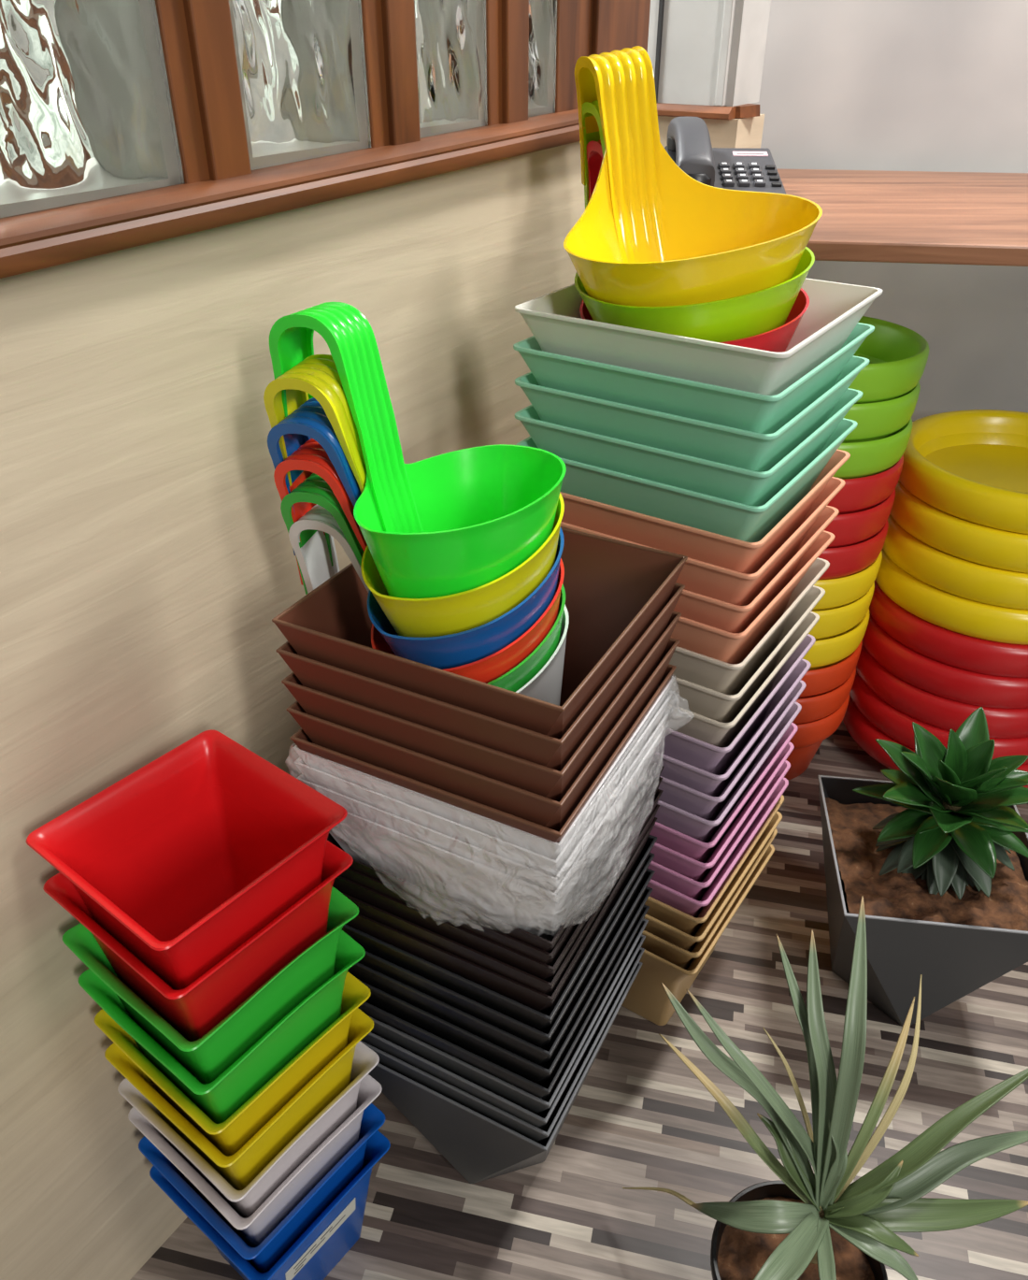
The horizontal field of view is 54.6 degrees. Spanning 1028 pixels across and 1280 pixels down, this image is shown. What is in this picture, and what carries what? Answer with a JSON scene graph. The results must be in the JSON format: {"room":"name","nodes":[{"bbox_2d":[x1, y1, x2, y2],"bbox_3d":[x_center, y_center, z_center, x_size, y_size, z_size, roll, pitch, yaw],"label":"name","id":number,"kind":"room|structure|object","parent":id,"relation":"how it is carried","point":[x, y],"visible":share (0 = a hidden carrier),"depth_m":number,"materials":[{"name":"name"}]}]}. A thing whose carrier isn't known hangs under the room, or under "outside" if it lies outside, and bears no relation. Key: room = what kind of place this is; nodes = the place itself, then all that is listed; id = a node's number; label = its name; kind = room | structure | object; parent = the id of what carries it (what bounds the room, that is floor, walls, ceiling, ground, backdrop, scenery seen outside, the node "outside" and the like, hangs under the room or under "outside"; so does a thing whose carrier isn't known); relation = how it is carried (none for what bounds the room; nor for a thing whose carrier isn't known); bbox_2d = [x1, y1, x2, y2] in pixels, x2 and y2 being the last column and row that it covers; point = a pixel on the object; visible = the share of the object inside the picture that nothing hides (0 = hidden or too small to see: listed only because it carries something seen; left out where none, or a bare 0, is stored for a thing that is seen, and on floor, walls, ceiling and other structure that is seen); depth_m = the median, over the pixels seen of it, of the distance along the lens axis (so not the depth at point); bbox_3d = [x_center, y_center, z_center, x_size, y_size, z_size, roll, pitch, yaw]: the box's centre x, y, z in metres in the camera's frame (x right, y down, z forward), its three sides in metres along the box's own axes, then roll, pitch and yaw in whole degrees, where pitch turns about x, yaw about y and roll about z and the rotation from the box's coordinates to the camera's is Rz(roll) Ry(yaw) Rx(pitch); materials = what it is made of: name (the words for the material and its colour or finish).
{"room":"plant shop","nodes":[
{"label":"plant shop","id":0,"kind":"room"},
{"bbox_2d":[0,141,585,1279],"bbox_3d":[-0.571,0.327,0.692,0.110,1.043,2.445,20,38,28],"label":"wall","id":1,"kind":"structure","parent":0,"point":[148,560],"depth_m":0.85,"materials":[{"name":"beige paint"}]},
{"bbox_2d":[0,0,251,219],"bbox_3d":[-0.340,-0.743,0.411,0.097,1.051,0.341,20,38,28],"label":"window","id":2,"kind":"structure","parent":1,"relation":"in","point":[86,111],"depth_m":0.68,"materials":[{"name":"clear glass"}]},
{"bbox_2d":[229,0,371,171],"bbox_3d":[-0.203,-0.654,0.712,0.094,0.565,0.151,20,38,28],"label":"window","id":3,"kind":"structure","parent":1,"relation":"in","point":[302,71],"depth_m":0.81,"materials":[{"name":"clear glass"}]},
{"bbox_2d":[0,108,658,278],"bbox_3d":[-0.557,-0.104,0.419,0.130,0.079,2.465,20,38,28],"label":"trim","id":4,"kind":"structure","parent":1,"relation":"on","point":[48,238],"depth_m":0.77,"materials":[{"name":"brown wood"}]},
{"bbox_2d":[360,0,420,147],"bbox_3d":[-0.144,-0.904,0.659,0.097,1.047,0.063,20,38,28],"label":"window frame","id":5,"kind":"structure","parent":1,"relation":"attached to","point":[388,25],"depth_m":0.88,"materials":[{"name":"brown wood"}]},
{"bbox_2d":[414,0,488,138],"bbox_3d":[-0.093,-0.746,0.850,0.094,0.561,0.118,20,38,28],"label":"window","id":6,"kind":"structure","parent":1,"relation":"in","point":[452,40],"depth_m":0.95,"materials":[{"name":"clear glass"}]},
{"bbox_2d":[486,0,529,125],"bbox_3d":[-0.042,-0.989,0.787,0.097,1.043,0.066,20,38,28],"label":"trim","id":7,"kind":"structure","parent":1,"relation":"attached to","point":[507,21],"depth_m":1.01,"materials":[{"name":"brown wood"}]},
{"bbox_2d":[555,0,650,113],"bbox_3d":[0.069,-1.081,0.926,0.097,1.039,0.203,20,38,28],"label":"window frame","id":8,"kind":"structure","parent":1,"relation":"attached to","point":[587,28],"depth_m":1.12,"materials":[{"name":"brown wood"}]},
{"bbox_2d":[130,720,1027,1279],"bbox_3d":[0.350,0.521,1.402,5.700,0.050,4.200,0,33,0],"label":"floor","id":9,"kind":"structure","parent":0,"point":[640,1116],"depth_m":1.22,"materials":[{"name":"wood"}]},
{"bbox_2d":[149,1130,390,1279],"bbox_3d":[-0.250,0.603,1.068,0.178,0.173,0.178,23,39,32],"label":"square pot","id":10,"kind":"object","parent":9,"relation":"on","point":[330,1237],"visible":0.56,"depth_m":1.02,"materials":[{"name":"blue plastic"}]},
{"bbox_2d":[138,1102,385,1273],"bbox_3d":[-0.252,0.562,1.042,0.178,0.173,0.178,23,39,32],"label":"square pot","id":11,"kind":"object","parent":10,"relation":"on","point":[264,1257],"visible":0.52,"depth_m":0.97,"materials":[{"name":"blue plastic"}]},
{"bbox_2d":[128,1074,382,1247],"bbox_3d":[-0.252,0.520,1.017,0.178,0.175,0.178,23,39,32],"label":"square pot","id":12,"kind":"object","parent":11,"relation":"on","point":[253,1229],"visible":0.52,"depth_m":0.95,"materials":[{"name":"white plastic"}]},
{"bbox_2d":[117,1040,379,1218],"bbox_3d":[-0.251,0.480,0.990,0.178,0.175,0.178,23,39,31],"label":"square pot","id":13,"kind":"object","parent":12,"relation":"on","point":[245,1202],"visible":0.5,"depth_m":0.92,"materials":[{"name":"white plastic"}]},
{"bbox_2d":[104,1007,373,1190],"bbox_3d":[-0.252,0.437,0.963,0.178,0.173,0.178,23,39,31],"label":"square pot","id":14,"kind":"object","parent":13,"relation":"on","point":[239,1169],"visible":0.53,"depth_m":0.89,"materials":[{"name":"yellow plastic"}]},
{"bbox_2d":[94,971,371,1156],"bbox_3d":[-0.251,0.398,0.938,0.178,0.173,0.178,23,39,32],"label":"square pot","id":15,"kind":"object","parent":14,"relation":"in","point":[229,1136],"visible":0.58,"depth_m":0.87,"materials":[{"name":"yellow plastic"}]},
{"bbox_2d":[78,929,365,1123],"bbox_3d":[-0.252,0.350,0.905,0.178,0.177,0.178,23,39,32],"label":"square pot","id":16,"kind":"object","parent":15,"relation":"on","point":[219,1100],"visible":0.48,"depth_m":0.84,"materials":[{"name":"green plastic"}]},
{"bbox_2d":[62,886,359,1084],"bbox_3d":[-0.253,0.305,0.878,0.178,0.177,0.178,23,39,32],"label":"square pot","id":17,"kind":"object","parent":16,"relation":"on","point":[207,1057],"visible":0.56,"depth_m":0.81,"materials":[{"name":"green plastic"}]},
{"bbox_2d":[43,840,353,1041],"bbox_3d":[-0.253,0.258,0.847,0.178,0.170,0.178,23,39,32],"label":"square pot","id":18,"kind":"object","parent":17,"relation":"on","point":[194,1010],"visible":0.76,"depth_m":0.78,"materials":[{"name":"red plastic"}]},
{"bbox_2d":[25,729,347,990],"bbox_3d":[-0.252,0.215,0.818,0.178,0.170,0.178,23,39,31],"label":"square pot","id":19,"kind":"object","parent":18,"relation":"on","point":[187,856],"visible":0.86,"depth_m":0.83,"materials":[{"name":"red plastic"}]},
{"bbox_2d":[368,961,642,1183],"bbox_3d":[-0.021,0.501,1.150,0.247,0.257,0.247,16,36,23],"label":"square pot","id":20,"kind":"object","parent":9,"relation":"on","point":[481,1148],"visible":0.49,"depth_m":1.04,"materials":[{"name":"grey plastic"}]},
{"bbox_2d":[360,947,645,1146],"bbox_3d":[-0.020,0.481,1.138,0.247,0.257,0.247,16,36,23],"label":"square pot","id":21,"kind":"object","parent":20,"relation":"on","point":[394,1063],"visible":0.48,"depth_m":0.98,"materials":[{"name":"grey plastic"}]},
{"bbox_2d":[360,934,646,1132],"bbox_3d":[-0.021,0.462,1.125,0.247,0.257,0.247,16,36,23],"label":"square pot","id":22,"kind":"object","parent":21,"relation":"on","point":[544,1124],"visible":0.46,"depth_m":0.98,"materials":[{"name":"grey plastic"}]},
{"bbox_2d":[368,918,648,1118],"bbox_3d":[-0.019,0.442,1.114,0.247,0.257,0.247,16,36,23],"label":"square pot","id":23,"kind":"object","parent":22,"relation":"on","point":[540,1107],"visible":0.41,"depth_m":0.96,"materials":[{"name":"grey plastic"}]},
{"bbox_2d":[358,905,649,1102],"bbox_3d":[-0.020,0.423,1.099,0.247,0.257,0.247,16,36,23],"label":"square pot","id":24,"kind":"object","parent":23,"relation":"on","point":[541,1092],"visible":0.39,"depth_m":0.95,"materials":[{"name":"black plastic"}]},
{"bbox_2d":[358,886,652,1088],"bbox_3d":[-0.019,0.400,1.086,0.247,0.257,0.247,16,36,23],"label":"square pot","id":25,"kind":"object","parent":24,"relation":"on","point":[521,1066],"visible":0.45,"depth_m":0.94,"materials":[{"name":"black plastic"}]},
{"bbox_2d":[347,868,655,1069],"bbox_3d":[-0.019,0.378,1.071,0.247,0.257,0.247,16,36,23],"label":"square pot","id":26,"kind":"object","parent":25,"relation":"on","point":[543,1057],"visible":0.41,"depth_m":0.92,"materials":[{"name":"black plastic"}]},
{"bbox_2d":[359,852,654,1050],"bbox_3d":[-0.021,0.358,1.058,0.247,0.257,0.247,16,36,23],"label":"square pot","id":27,"kind":"object","parent":26,"relation":"on","point":[544,1041],"visible":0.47,"depth_m":0.91,"materials":[{"name":"black plastic"}]},
{"bbox_2d":[342,834,657,1034],"bbox_3d":[-0.020,0.338,1.046,0.247,0.257,0.247,16,36,23],"label":"square pot","id":28,"kind":"object","parent":27,"relation":"on","point":[524,1013],"visible":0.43,"depth_m":0.89,"materials":[{"name":"black plastic"}]},
{"bbox_2d":[345,817,657,1016],"bbox_3d":[-0.020,0.317,1.034,0.246,0.257,0.246,16,36,23],"label":"square pot","id":29,"kind":"object","parent":28,"relation":"on","point":[538,1000],"visible":0.14,"depth_m":0.88,"materials":[{"name":"brown plastic"}]},
{"bbox_2d":[341,804,660,996],"bbox_3d":[-0.020,0.301,1.022,0.246,0.257,0.246,16,36,23],"label":"square pot","id":30,"kind":"object","parent":29,"relation":"on","point":[393,921],"visible":0.14,"depth_m":0.86,"materials":[{"name":"brown plastic"}]},
{"bbox_2d":[332,789,663,982],"bbox_3d":[-0.018,0.284,1.012,0.246,0.257,0.246,16,36,23],"label":"square pot","id":31,"kind":"object","parent":30,"relation":"on","point":[536,968],"visible":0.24,"depth_m":0.86,"materials":[{"name":"brown plastic"}]},
{"bbox_2d":[339,776,663,966],"bbox_3d":[-0.020,0.271,1.003,0.246,0.257,0.246,16,36,23],"label":"square pot","id":32,"kind":"object","parent":31,"relation":"in","point":[425,906],"visible":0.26,"depth_m":0.85,"materials":[{"name":"brown plastic"}]},
{"bbox_2d":[327,762,664,953],"bbox_3d":[-0.020,0.258,0.994,0.246,0.257,0.246,16,36,23],"label":"square pot","id":33,"kind":"object","parent":32,"relation":"on","point":[651,778],"visible":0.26,"depth_m":0.84,"materials":[{"name":"brown plastic"}]},
{"bbox_2d":[329,720,669,941],"bbox_3d":[-0.019,0.213,0.965,0.246,0.257,0.246,16,36,23],"label":"square pot","id":34,"kind":"object","parent":33,"relation":"on","point":[524,905],"visible":0.31,"depth_m":0.83,"materials":[{"name":"white plastic"}]},
{"bbox_2d":[296,705,672,892],"bbox_3d":[-0.018,0.198,0.956,0.246,0.257,0.246,16,36,23],"label":"square pot","id":35,"kind":"object","parent":34,"relation":"on","point":[492,860],"visible":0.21,"depth_m":0.80,"materials":[{"name":"white plastic"}]},
{"bbox_2d":[293,690,674,877],"bbox_3d":[-0.019,0.184,0.947,0.246,0.257,0.246,16,36,23],"label":"square pot","id":36,"kind":"object","parent":35,"relation":"on","point":[534,860],"visible":0.21,"depth_m":0.80,"materials":[{"name":"white plastic"}]},
{"bbox_2d":[292,675,675,860],"bbox_3d":[-0.018,0.170,0.940,0.246,0.257,0.246,16,36,23],"label":"square pot","id":37,"kind":"object","parent":36,"relation":"on","point":[532,842],"visible":0.19,"depth_m":0.79,"materials":[{"name":"white plastic"}]},
{"bbox_2d":[287,637,679,831],"bbox_3d":[-0.018,0.136,0.917,0.247,0.257,0.247,16,36,23],"label":"square pot","id":38,"kind":"object","parent":37,"relation":"in","point":[519,802],"visible":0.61,"depth_m":0.77,"materials":[{"name":"brown plastic"}]},
{"bbox_2d":[281,610,681,802],"bbox_3d":[-0.018,0.112,0.902,0.247,0.257,0.247,16,36,23],"label":"square pot","id":39,"kind":"object","parent":38,"relation":"on","point":[552,783],"visible":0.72,"depth_m":0.75,"materials":[{"name":"brown plastic"}]},
{"bbox_2d":[275,582,685,771],"bbox_3d":[-0.019,0.088,0.885,0.247,0.257,0.247,16,36,23],"label":"square pot","id":40,"kind":"object","parent":39,"relation":"on","point":[524,743],"visible":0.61,"depth_m":0.74,"materials":[{"name":"brown plastic"}]},
{"bbox_2d":[272,527,688,739],"bbox_3d":[-0.018,0.065,0.871,0.247,0.257,0.247,16,36,23],"label":"square pot","id":41,"kind":"object","parent":40,"relation":"on","point":[615,590],"visible":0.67,"depth_m":0.82,"materials":[{"name":"brown plastic"}]},
{"bbox_2d":[288,504,569,705],"bbox_3d":[-0.071,0.019,0.839,0.232,0.255,0.182,1,33,1],"label":"hanging pot","id":42,"kind":"object","parent":41,"relation":"in","point":[314,560],"visible":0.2,"depth_m":0.82,"materials":[{"name":"white plastic"}]},
{"bbox_2d":[280,473,565,691],"bbox_3d":[-0.073,-0.001,0.824,0.231,0.258,0.182,0,33,0],"label":"hanging pot","id":43,"kind":"object","parent":42,"relation":"in","point":[314,489],"visible":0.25,"depth_m":0.78,"materials":[{"name":"green plastic"}]},
{"bbox_2d":[273,438,564,683],"bbox_3d":[-0.074,-0.023,0.808,0.230,0.261,0.182,-1,33,-1],"label":"hanging pot","id":44,"kind":"object","parent":43,"relation":"in","point":[310,457],"visible":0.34,"depth_m":0.76,"materials":[{"name":"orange plastic"}]},
{"bbox_2d":[267,397,564,669],"bbox_3d":[-0.074,-0.048,0.791,0.229,0.261,0.182,-1,33,-2],"label":"hanging pot","id":45,"kind":"object","parent":44,"relation":"in","point":[309,420],"visible":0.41,"depth_m":0.74,"materials":[{"name":"blue plastic"}]},
{"bbox_2d":[263,354,564,637],"bbox_3d":[-0.074,-0.074,0.774,0.228,0.262,0.182,-1,33,-1],"label":"hanging pot","id":46,"kind":"object","parent":45,"relation":"in","point":[317,376],"visible":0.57,"depth_m":0.73,"materials":[{"name":"plastic"}]},
{"bbox_2d":[269,302,566,598],"bbox_3d":[-0.059,-0.121,0.777,0.182,0.256,0.226,-19,37,-27],"label":"hanging pot","id":47,"kind":"object","parent":46,"relation":"in","point":[459,521],"visible":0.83,"depth_m":0.75,"materials":[{"name":"green plastic"}]},
{"bbox_2d":[353,444,566,598],"bbox_3d":[-0.036,-0.079,0.768,0.148,0.185,0.191,10,32,27],"label":"bowl","id":48,"kind":"object","parent":47,"relation":"on","point":[459,521],"depth_m":0.77,"materials":[{"name":"green plastic"}]},
{"bbox_2d":[360,492,564,637],"bbox_3d":[-0.033,-0.051,0.793,0.148,0.185,0.191,10,41,27],"label":"bowl","id":49,"kind":"object","parent":46,"relation":"on","point":[430,617],"depth_m":0.72,"materials":[{"name":"plastic"}]},
{"bbox_2d":[367,527,564,669],"bbox_3d":[-0.031,-0.025,0.810,0.148,0.185,0.191,9,42,26],"label":"bowl","id":50,"kind":"object","parent":45,"relation":"on","point":[475,644],"depth_m":0.74,"materials":[{"name":"blue plastic"}]},
{"bbox_2d":[371,558,564,683],"bbox_3d":[-0.030,-0.001,0.827,0.148,0.185,0.191,10,42,27],"label":"bowl","id":51,"kind":"object","parent":44,"relation":"on","point":[495,666],"depth_m":0.76,"materials":[{"name":"red plastic"}]},
{"bbox_2d":[488,584,565,691],"bbox_3d":[-0.027,0.020,0.840,0.148,0.185,0.191,9,42,29],"label":"bowl","id":52,"kind":"object","parent":43,"relation":"on","point":[519,676],"depth_m":0.78,"materials":[{"name":"green plastic"}]},
{"bbox_2d":[516,604,569,705],"bbox_3d":[-0.023,0.040,0.853,0.148,0.185,0.191,8,41,31],"label":"bowl","id":53,"kind":"object","parent":42,"relation":"on","point":[546,685],"depth_m":0.81,"materials":[{"name":"white plastic"}]},
{"bbox_2d":[621,844,775,1025],"bbox_3d":[0.180,0.384,1.395,0.264,0.190,0.264,20,38,28],"label":"square pot","id":54,"kind":"object","parent":9,"relation":"on","point":[647,997],"visible":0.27,"depth_m":1.30,"materials":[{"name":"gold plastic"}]},
{"bbox_2d":[641,828,777,969],"bbox_3d":[0.181,0.358,1.381,0.264,0.190,0.264,20,38,28],"label":"square pot","id":55,"kind":"object","parent":54,"relation":"on","point":[653,943],"visible":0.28,"depth_m":1.23,"materials":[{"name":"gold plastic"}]},
{"bbox_2d":[644,811,782,951],"bbox_3d":[0.182,0.333,1.363,0.264,0.190,0.264,20,38,28],"label":"square pot","id":56,"kind":"object","parent":55,"relation":"on","point":[655,927],"visible":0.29,"depth_m":1.22,"materials":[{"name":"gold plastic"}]},
{"bbox_2d":[645,794,784,935],"bbox_3d":[0.181,0.307,1.349,0.264,0.190,0.264,20,38,28],"label":"square pot","id":57,"kind":"object","parent":56,"relation":"in","point":[690,925],"visible":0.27,"depth_m":1.20,"materials":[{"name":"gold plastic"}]},
{"bbox_2d":[647,777,789,917],"bbox_3d":[0.182,0.283,1.331,0.264,0.190,0.264,20,38,28],"label":"square pot","id":58,"kind":"object","parent":57,"relation":"in","point":[660,892],"visible":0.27,"depth_m":1.19,"materials":[{"name":"pink plastic"}]},
{"bbox_2d":[647,760,791,901],"bbox_3d":[0.180,0.258,1.315,0.264,0.190,0.264,20,38,28],"label":"square pot","id":59,"kind":"object","parent":58,"relation":"in","point":[666,876],"visible":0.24,"depth_m":1.17,"materials":[{"name":"pink plastic"}]},
{"bbox_2d":[650,741,794,882],"bbox_3d":[0.180,0.233,1.298,0.264,0.190,0.264,20,38,28],"label":"square pot","id":60,"kind":"object","parent":59,"relation":"on","point":[686,866],"visible":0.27,"depth_m":1.15,"materials":[{"name":"pink plastic"}]},
{"bbox_2d":[622,895,1027,1279],"bbox_3d":[0.343,0.496,1.005,0.406,0.421,0.305,-10,34,-15],"label":"potted plant","id":61,"kind":"object","parent":9,"relation":"on","point":[807,1224],"visible":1,"depth_m":0.96,"materials":[{"name":"green plant"}]},
{"bbox_2d":[818,706,1027,1026],"bbox_3d":[0.541,0.301,1.304,0.259,0.426,0.259,4,33,6],"label":"potted plant","id":62,"kind":"object","parent":9,"relation":"on","point":[936,852],"visible":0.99,"depth_m":1.23,"materials":[{"name":"green plant"}]},
{"bbox_2d":[843,694,1027,788],"bbox_3d":[0.801,0.155,1.835,0.392,0.100,0.392,0,33,0],"label":"round pot","id":63,"kind":"object","parent":9,"relation":"on","point":[862,730],"visible":0.09,"depth_m":1.75,"materials":[{"name":"red plastic"}]},
{"bbox_2d":[849,669,1027,764],"bbox_3d":[0.802,0.104,1.802,0.392,0.100,0.392,0,33,0],"label":"round pot","id":64,"kind":"object","parent":63,"relation":"on","point":[894,723],"visible":0.21,"depth_m":1.69,"materials":[{"name":"red plastic"}]},
{"bbox_2d":[856,645,1027,738],"bbox_3d":[0.801,0.053,1.770,0.392,0.100,0.392,0,33,0],"label":"round pot","id":65,"kind":"object","parent":64,"relation":"on","point":[937,711],"visible":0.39,"depth_m":1.63,"materials":[{"name":"red plastic"}]},
{"bbox_2d":[862,612,1027,708],"bbox_3d":[0.798,0.003,1.738,0.392,0.100,0.392,0,33,0],"label":"round pot","id":66,"kind":"object","parent":65,"relation":"on","point":[926,673],"visible":0.21,"depth_m":1.59,"materials":[{"name":"red plastic"}]},
{"bbox_2d":[869,579,1027,677],"bbox_3d":[0.801,-0.048,1.705,0.392,0.100,0.392,0,33,0],"label":"round pot","id":67,"kind":"object","parent":66,"relation":"on","point":[929,640],"visible":0.35,"depth_m":1.56,"materials":[{"name":"red plastic"}]},
{"bbox_2d":[876,548,1027,645],"bbox_3d":[0.801,-0.099,1.672,0.392,0.100,0.392,0,33,0],"label":"round pot","id":68,"kind":"object","parent":67,"relation":"on","point":[936,606],"visible":0.33,"depth_m":1.54,"materials":[{"name":"yellow plastic"}]},
{"bbox_2d":[882,513,1027,609],"bbox_3d":[0.800,-0.150,1.639,0.392,0.100,0.392,0,33,0],"label":"round pot","id":69,"kind":"object","parent":68,"relation":"on","point":[940,569],"visible":0.41,"depth_m":1.51,"materials":[{"name":"yellow plastic"}]},
{"bbox_2d":[891,480,1027,573],"bbox_3d":[0.801,-0.202,1.607,0.392,0.100,0.392,0,33,0],"label":"round pot","id":70,"kind":"object","parent":69,"relation":"on","point":[952,535],"visible":0.44,"depth_m":1.48,"materials":[{"name":"yellow plastic"}]},
{"bbox_2d":[899,409,1027,534],"bbox_3d":[0.802,-0.253,1.574,0.392,0.100,0.392,0,33,0],"label":"round pot","id":71,"kind":"object","parent":70,"relation":"on","point":[969,465],"visible":0.88,"depth_m":1.61,"materials":[{"name":"yellow plastic"}]},
{"bbox_2d":[647,0,771,148],"bbox_3d":[0.231,-0.909,1.551,0.315,2.200,0.112,20,38,28],"label":"wall","id":72,"kind":"structure","parent":0,"point":[703,52],"depth_m":1.48,"materials":[{"name":"white paint"}]},
{"bbox_2d":[666,611,819,747],"bbox_3d":[0.181,0.069,1.195,0.264,0.190,0.264,20,38,28],"label":"square pot","id":73,"kind":"object","parent":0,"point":[719,734],"visible":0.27,"depth_m":1.05,"materials":[{"name":"beige plastic"}]},
{"bbox_2d":[669,585,825,722],"bbox_3d":[0.181,0.040,1.176,0.264,0.190,0.264,20,38,28],"label":"square pot","id":74,"kind":"object","parent":73,"relation":"on","point":[720,707],"visible":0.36,"depth_m":1.03,"materials":[{"name":"beige plastic"}]},
{"bbox_2d":[669,557,830,695],"bbox_3d":[0.181,0.009,1.157,0.264,0.190,0.264,20,38,28],"label":"square pot","id":75,"kind":"object","parent":74,"relation":"on","point":[692,667],"visible":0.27,"depth_m":1.02,"materials":[{"name":"beige plastic"}]},
{"bbox_2d":[670,530,834,664],"bbox_3d":[0.179,-0.021,1.137,0.264,0.190,0.264,20,38,28],"label":"square pot","id":76,"kind":"object","parent":75,"relation":"on","point":[694,636],"visible":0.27,"depth_m":0.99,"materials":[{"name":"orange plastic"}]},
{"bbox_2d":[674,505,839,632],"bbox_3d":[0.179,-0.046,1.121,0.264,0.190,0.264,20,38,28],"label":"square pot","id":77,"kind":"object","parent":76,"relation":"on","point":[720,614],"visible":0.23,"depth_m":0.97,"materials":[{"name":"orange plastic"}]},
{"bbox_2d":[560,476,846,605],"bbox_3d":[0.181,-0.074,1.103,0.264,0.190,0.264,20,38,28],"label":"square pot","id":78,"kind":"object","parent":77,"relation":"on","point":[725,584],"visible":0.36,"depth_m":0.96,"materials":[{"name":"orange plastic"}]},
{"bbox_2d":[560,449,850,574],"bbox_3d":[0.180,-0.101,1.086,0.264,0.190,0.264,20,38,28],"label":"square pot","id":79,"kind":"object","parent":78,"relation":"on","point":[711,548],"visible":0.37,"depth_m":0.95,"materials":[{"name":"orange plastic"}]},
{"bbox_2d":[516,417,858,542],"bbox_3d":[0.181,-0.131,1.067,0.264,0.190,0.264,20,38,28],"label":"square pot","id":80,"kind":"object","parent":79,"relation":"on","point":[731,519],"visible":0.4,"depth_m":0.94,"materials":[{"name":"green plastic"}]},
{"bbox_2d":[515,388,862,506],"bbox_3d":[0.180,-0.158,1.049,0.264,0.190,0.264,20,38,28],"label":"square pot","id":81,"kind":"object","parent":80,"relation":"on","point":[703,476],"visible":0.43,"depth_m":0.92,"materials":[{"name":"green plastic"}]},
{"bbox_2d":[515,355,869,472],"bbox_3d":[0.180,-0.187,1.031,0.264,0.190,0.264,20,38,28],"label":"square pot","id":82,"kind":"object","parent":81,"relation":"on","point":[731,446],"visible":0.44,"depth_m":0.91,"materials":[{"name":"green plastic"}]},
{"bbox_2d":[513,322,875,433],"bbox_3d":[0.179,-0.214,1.012,0.264,0.190,0.264,20,38,28],"label":"square pot","id":83,"kind":"object","parent":82,"relation":"on","point":[710,403],"visible":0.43,"depth_m":0.89,"materials":[{"name":"green plastic"}]},
{"bbox_2d":[515,278,882,395],"bbox_3d":[0.180,-0.244,0.994,0.264,0.190,0.264,20,38,28],"label":"square pot","id":84,"kind":"object","parent":83,"relation":"on","point":[834,310],"visible":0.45,"depth_m":0.88,"materials":[{"name":"white plastic"}]},
{"bbox_2d":[579,139,809,352],"bbox_3d":[0.143,-0.340,0.974,0.293,0.261,0.214,26,41,35],"label":"hanging pot","id":85,"kind":"object","parent":84,"relation":"in","point":[778,339],"visible":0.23,"depth_m":0.93,"materials":[{"name":"plastic"}]},
{"bbox_2d":[579,287,809,352],"bbox_3d":[0.173,-0.301,0.976,0.214,0.180,0.226,-17,37,-13],"label":"bowl","id":86,"kind":"object","parent":85,"relation":"on","point":[778,339],"depth_m":0.90,"materials":[{"name":"plastic"}]},
{"bbox_2d":[575,100,815,342],"bbox_3d":[0.134,-0.365,0.948,0.293,0.262,0.218,27,41,35],"label":"hanging pot","id":87,"kind":"object","parent":85,"relation":"in","point":[768,309],"visible":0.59,"depth_m":0.87,"materials":[{"name":"plastic"}]},
{"bbox_2d":[563,45,822,306],"bbox_3d":[0.128,-0.391,0.918,0.290,0.262,0.226,26,41,34],"label":"hanging pot","id":88,"kind":"object","parent":87,"relation":"in","point":[649,233],"visible":0.83,"depth_m":0.95,"materials":[{"name":"yellow plastic"}]},
{"bbox_2d":[563,131,822,306],"bbox_3d":[0.159,-0.357,0.925,0.236,0.180,0.217,-18,37,-12],"label":"bowl","id":89,"kind":"object","parent":88,"relation":"on","point":[649,233],"depth_m":0.96,"materials":[{"name":"yellow plastic"}]},
{"bbox_2d":[575,246,815,342],"bbox_3d":[0.166,-0.329,0.952,0.222,0.180,0.222,-18,37,-12],"label":"bowl","id":90,"kind":"object","parent":87,"relation":"on","point":[768,309],"depth_m":0.87,"materials":[{"name":"plastic"}]},
{"bbox_2d":[752,0,1027,421],"bbox_3d":[1.399,-1.157,1.382,4.000,2.800,0.102,4,33,6],"label":"wall","id":91,"kind":"structure","parent":0,"point":[886,85],"depth_m":1.63,"materials":[{"name":"grey paint"}]},
{"bbox_2d":[776,168,1027,266],"bbox_3d":[1.138,-0.556,1.317,1.971,0.022,0.600,4,33,6],"label":"countertop","id":92,"kind":"structure","parent":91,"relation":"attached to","point":[877,216],"depth_m":1.27,"materials":[{"name":"brown wood"}]},
{"bbox_2d":[664,116,787,194],"bbox_3d":[0.287,-0.657,1.364,0.156,0.097,0.174,1,33,2],"label":"telephone","id":93,"kind":"object","parent":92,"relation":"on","point":[689,143],"visible":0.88,"depth_m":1.34,"materials":[{"name":"grey plastic"}]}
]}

